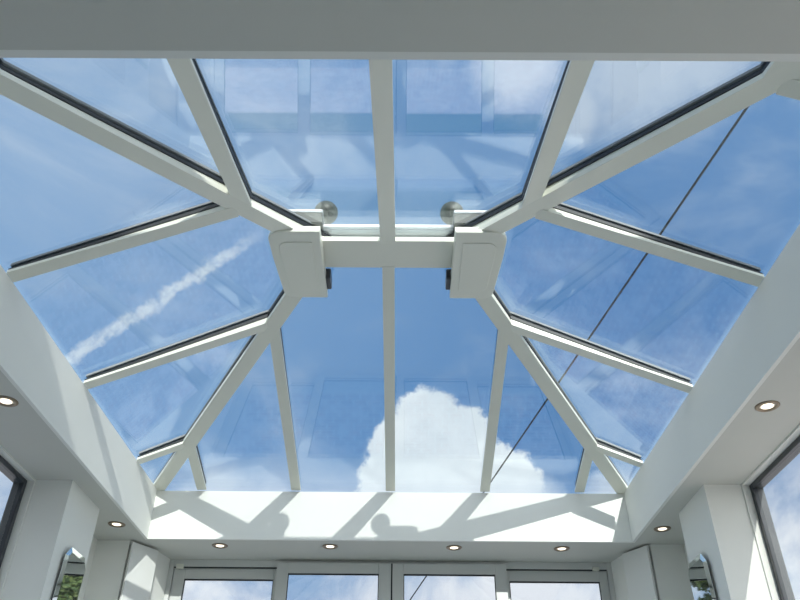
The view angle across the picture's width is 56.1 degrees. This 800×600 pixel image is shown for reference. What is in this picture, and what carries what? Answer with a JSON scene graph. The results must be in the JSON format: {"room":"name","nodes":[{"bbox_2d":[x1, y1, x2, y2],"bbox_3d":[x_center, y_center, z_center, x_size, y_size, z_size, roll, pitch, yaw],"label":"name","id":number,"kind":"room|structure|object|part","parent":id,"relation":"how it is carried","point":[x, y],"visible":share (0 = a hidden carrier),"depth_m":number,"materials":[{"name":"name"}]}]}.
{"room":"sunroom","nodes":[
{"label":"sunroom","id":0,"kind":"room"},
{"bbox_2d":[0,445,169,599],"bbox_3d":[-2.029,0.953,2.243,0.525,2.400,7.364,0,-36,0],"label":"wall","id":1,"kind":"structure","parent":0,"point":[53,517],"depth_m":4.40,"materials":[{"name":"paint"}]},
{"bbox_2d":[0,455,26,567],"bbox_3d":[-2.251,0.340,1.830,0.063,1.866,5.138,0,-36,0],"label":"window","id":2,"kind":"structure","parent":1,"relation":"in","point":[7,522],"depth_m":4.30,"materials":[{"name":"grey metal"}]},
{"bbox_2d":[52,547,84,599],"bbox_3d":[-1.939,1.785,4.312,0.019,0.658,0.336,2,-36,1],"label":"wall mirror","id":3,"kind":"object","parent":1,"relation":"attached to","point":[72,571],"visible":1,"depth_m":4.38,"materials":[{"name":"white mirror"}]},
{"bbox_2d":[0,265,156,538],"bbox_3d":[-1.810,0.370,3.801,0.021,0.364,4.073,0,-36,0],"label":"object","id":4,"kind":"structure","parent":1,"relation":"attached to","point":[30,359],"depth_m":4.05,"materials":[{"name":"paint"}]},
{"bbox_2d":[119,542,158,599],"bbox_3d":[-1.862,2.761,4.756,0.034,2.384,0.245,-19,-40,25],"label":"panel","id":5,"kind":"object","parent":1,"relation":"attached to","point":[141,563],"visible":1,"depth_m":5.32,"materials":[{"name":"paint"}]},
{"bbox_2d":[169,564,276,599],"bbox_3d":[-1.309,2.994,5.071,0.844,2.351,0.084,0,-36,0],"label":"door","id":6,"kind":"structure","parent":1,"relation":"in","point":[182,574],"depth_m":5.70,"materials":[{"name":"white plastic"}]},
{"bbox_2d":[274,562,392,599],"bbox_3d":[-0.502,2.970,5.034,0.876,2.358,0.052,0,-36,0],"label":"door","id":7,"kind":"structure","parent":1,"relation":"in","point":[384,571],"depth_m":5.66,"materials":[{"name":"white plastic"}]},
{"bbox_2d":[163,560,615,599],"bbox_3d":[-0.082,3.021,5.112,3.374,2.400,0.154,0,-36,0],"label":"trim","id":8,"kind":"structure","parent":1,"relation":"attached to","point":[187,563],"depth_m":5.73,"materials":[{"name":"grey plastic"}]},
{"bbox_2d":[145,491,634,542],"bbox_3d":[-0.072,1.575,5.458,3.499,0.356,0.021,0,-36,0],"label":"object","id":9,"kind":"structure","parent":1,"relation":"attached to","point":[177,515],"depth_m":5.44,"materials":[{"name":"paint"}]},
{"bbox_2d":[0,50,799,61],"bbox_3d":[-0.069,-0.808,2.132,3.499,0.364,0.025,0,-36,0],"label":"trim","id":10,"kind":"structure","parent":1,"relation":"attached to","point":[3,53],"depth_m":2.03,"materials":[{"name":"paint"}]},
{"bbox_2d":[0,0,799,562],"bbox_3d":[-0.070,-0.156,3.038,4.424,0.357,7.364,0,-36,0],"label":"ceiling","id":11,"kind":"structure","parent":0,"point":[551,26],"depth_m":1.98,"materials":[{"name":"paint"}]},
{"bbox_2d":[0,395,18,406],"bbox_3d":[-1.923,0.495,3.660,0.116,0.009,0.116,0,-36,0],"label":"recessed light","id":12,"kind":"object","parent":11,"relation":"in","point":[6,401],"visible":1,"depth_m":3.66,"materials":[{"name":"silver metal"}]},
{"bbox_2d":[108,521,124,527],"bbox_3d":[-1.928,1.527,5.103,0.116,0.009,0.116,0,-36,0],"label":"recessed light","id":13,"kind":"object","parent":11,"relation":"in","point":[116,524],"visible":1,"depth_m":5.09,"materials":[{"name":"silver metal"}]},
{"bbox_2d":[212,543,227,548],"bbox_3d":[-1.313,1.791,5.465,0.116,0.009,0.116,0,-36,0],"label":"recessed light","id":14,"kind":"object","parent":11,"relation":"in","point":[215,545],"visible":1,"depth_m":5.46,"materials":[{"name":"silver metal"}]},
{"bbox_2d":[322,544,337,548],"bbox_3d":[-0.509,1.796,5.463,0.116,0.009,0.116,0,-36,0],"label":"recessed light","id":15,"kind":"object","parent":11,"relation":"in","point":[326,546],"visible":1,"depth_m":5.45,"materials":[{"name":"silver metal"}]},
{"bbox_2d":[0,58,799,493],"bbox_3d":[-0.066,-0.130,4.167,3.681,0.943,4.404,0,-36,0],"label":"frame","id":16,"kind":"object","parent":11,"relation":"on","point":[303,242],"visible":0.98,"depth_m":3.79,"materials":[{"name":"plastic"}]},
{"bbox_3d":[-0.559,-0.196,4.151,0.274,0.028,0.588,0,-36,0],"label":"ridge plate","id":17,"kind":"part","parent":16,"relation":"part of","materials":[{"name":"white plastic"}]},
{"bbox_3d":[-0.556,-0.182,4.141,0.181,0.006,0.423,0,-36,0],"label":"raised panel","id":18,"kind":"part","parent":16,"relation":"part of","materials":[{"name":"white plastic"}]},
{"bbox_3d":[0.423,-0.176,4.138,0.181,0.006,0.423,0,-36,0],"label":"raised panel","id":19,"kind":"part","parent":16,"relation":"part of","materials":[{"name":"white plastic"}]},
{"bbox_3d":[0.427,-0.190,4.147,0.274,0.028,0.588,0,-36,0],"label":"ridge plate","id":20,"kind":"part","parent":16,"relation":"part of","materials":[{"name":"white plastic"}]},
{"bbox_2d":[446,545,461,550],"bbox_3d":[0.394,1.806,5.465,0.116,0.009,0.116,0,-36,0],"label":"recessed light","id":21,"kind":"object","parent":11,"relation":"in","point":[450,547],"visible":1,"depth_m":5.46,"materials":[{"name":"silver metal"}]},
{"bbox_2d":[554,546,569,551],"bbox_3d":[1.179,1.815,5.468,0.116,0.009,0.116,0,-36,0],"label":"recessed light","id":22,"kind":"object","parent":11,"relation":"in","point":[559,548],"visible":1,"depth_m":5.46,"materials":[{"name":"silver metal"}]},
{"bbox_2d":[654,526,670,531],"bbox_3d":[1.785,1.558,5.102,0.116,0.009,0.116,0,-36,0],"label":"recessed light","id":23,"kind":"object","parent":11,"relation":"in","point":[659,528],"visible":1,"depth_m":5.10,"materials":[{"name":"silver metal"}]},
{"bbox_2d":[755,400,779,411],"bbox_3d":[1.786,0.517,3.647,0.116,0.009,0.116,0,-36,0],"label":"recessed light","id":24,"kind":"object","parent":11,"relation":"in","point":[766,406],"visible":1,"depth_m":3.64,"materials":[{"name":"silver metal"}]},
{"bbox_2d":[392,563,508,599],"bbox_3d":[0.366,2.975,5.031,0.860,2.358,0.052,0,-36,0],"label":"door","id":25,"kind":"structure","parent":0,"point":[498,571],"depth_m":5.66,"materials":[{"name":"white plastic"}]},
{"bbox_2d":[611,424,799,599],"bbox_3d":[1.870,0.977,2.230,0.525,2.400,7.364,0,-36,0],"label":"wall","id":26,"kind":"structure","parent":0,"point":[720,523],"depth_m":4.36,"materials":[{"name":"paint"}]},
{"bbox_2d":[506,567,609,599],"bbox_3d":[1.155,3.010,5.061,0.822,2.348,0.084,0,-36,0],"label":"door","id":27,"kind":"structure","parent":26,"relation":"in","point":[594,576],"depth_m":5.69,"materials":[{"name":"white plastic"}]},
{"bbox_2d":[622,545,657,599],"bbox_3d":[1.698,2.782,4.744,0.034,2.384,0.245,20,-40,-25],"label":"panel","id":28,"kind":"object","parent":26,"relation":"attached to","point":[640,580],"visible":1,"depth_m":5.32,"materials":[{"name":"paint"}]},
{"bbox_2d":[688,553,716,599],"bbox_3d":[1.784,1.830,4.335,0.019,0.662,0.329,-1,-36,-1],"label":"wall mirror","id":29,"kind":"object","parent":26,"relation":"attached to","point":[700,579],"visible":1,"depth_m":4.41,"materials":[{"name":"white mirror"}]},
{"bbox_2d":[624,224,799,541],"bbox_3d":[1.668,0.391,3.789,0.021,0.364,4.073,0,-36,0],"label":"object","id":30,"kind":"structure","parent":26,"relation":"attached to","point":[767,328],"depth_m":3.83,"materials":[{"name":"paint"}]},
{"bbox_2d":[749,435,799,599],"bbox_3d":[2.096,0.366,1.815,0.063,1.866,5.138,0,-36,0],"label":"window","id":31,"kind":"structure","parent":26,"relation":"in","point":[773,548],"depth_m":4.19,"materials":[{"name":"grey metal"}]},
{"label":"outside","id":32,"kind":"structure","parent":0,"visible":0},
{"bbox_2d":[410,106,748,599],"bbox_3d":[1.101,3.594,12.403,0.023,2.592,27.332,8,-36,-10],"label":"overhead cable","id":33,"kind":"object","parent":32,"point":[745,109],"visible":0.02,"depth_m":7.91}
]}

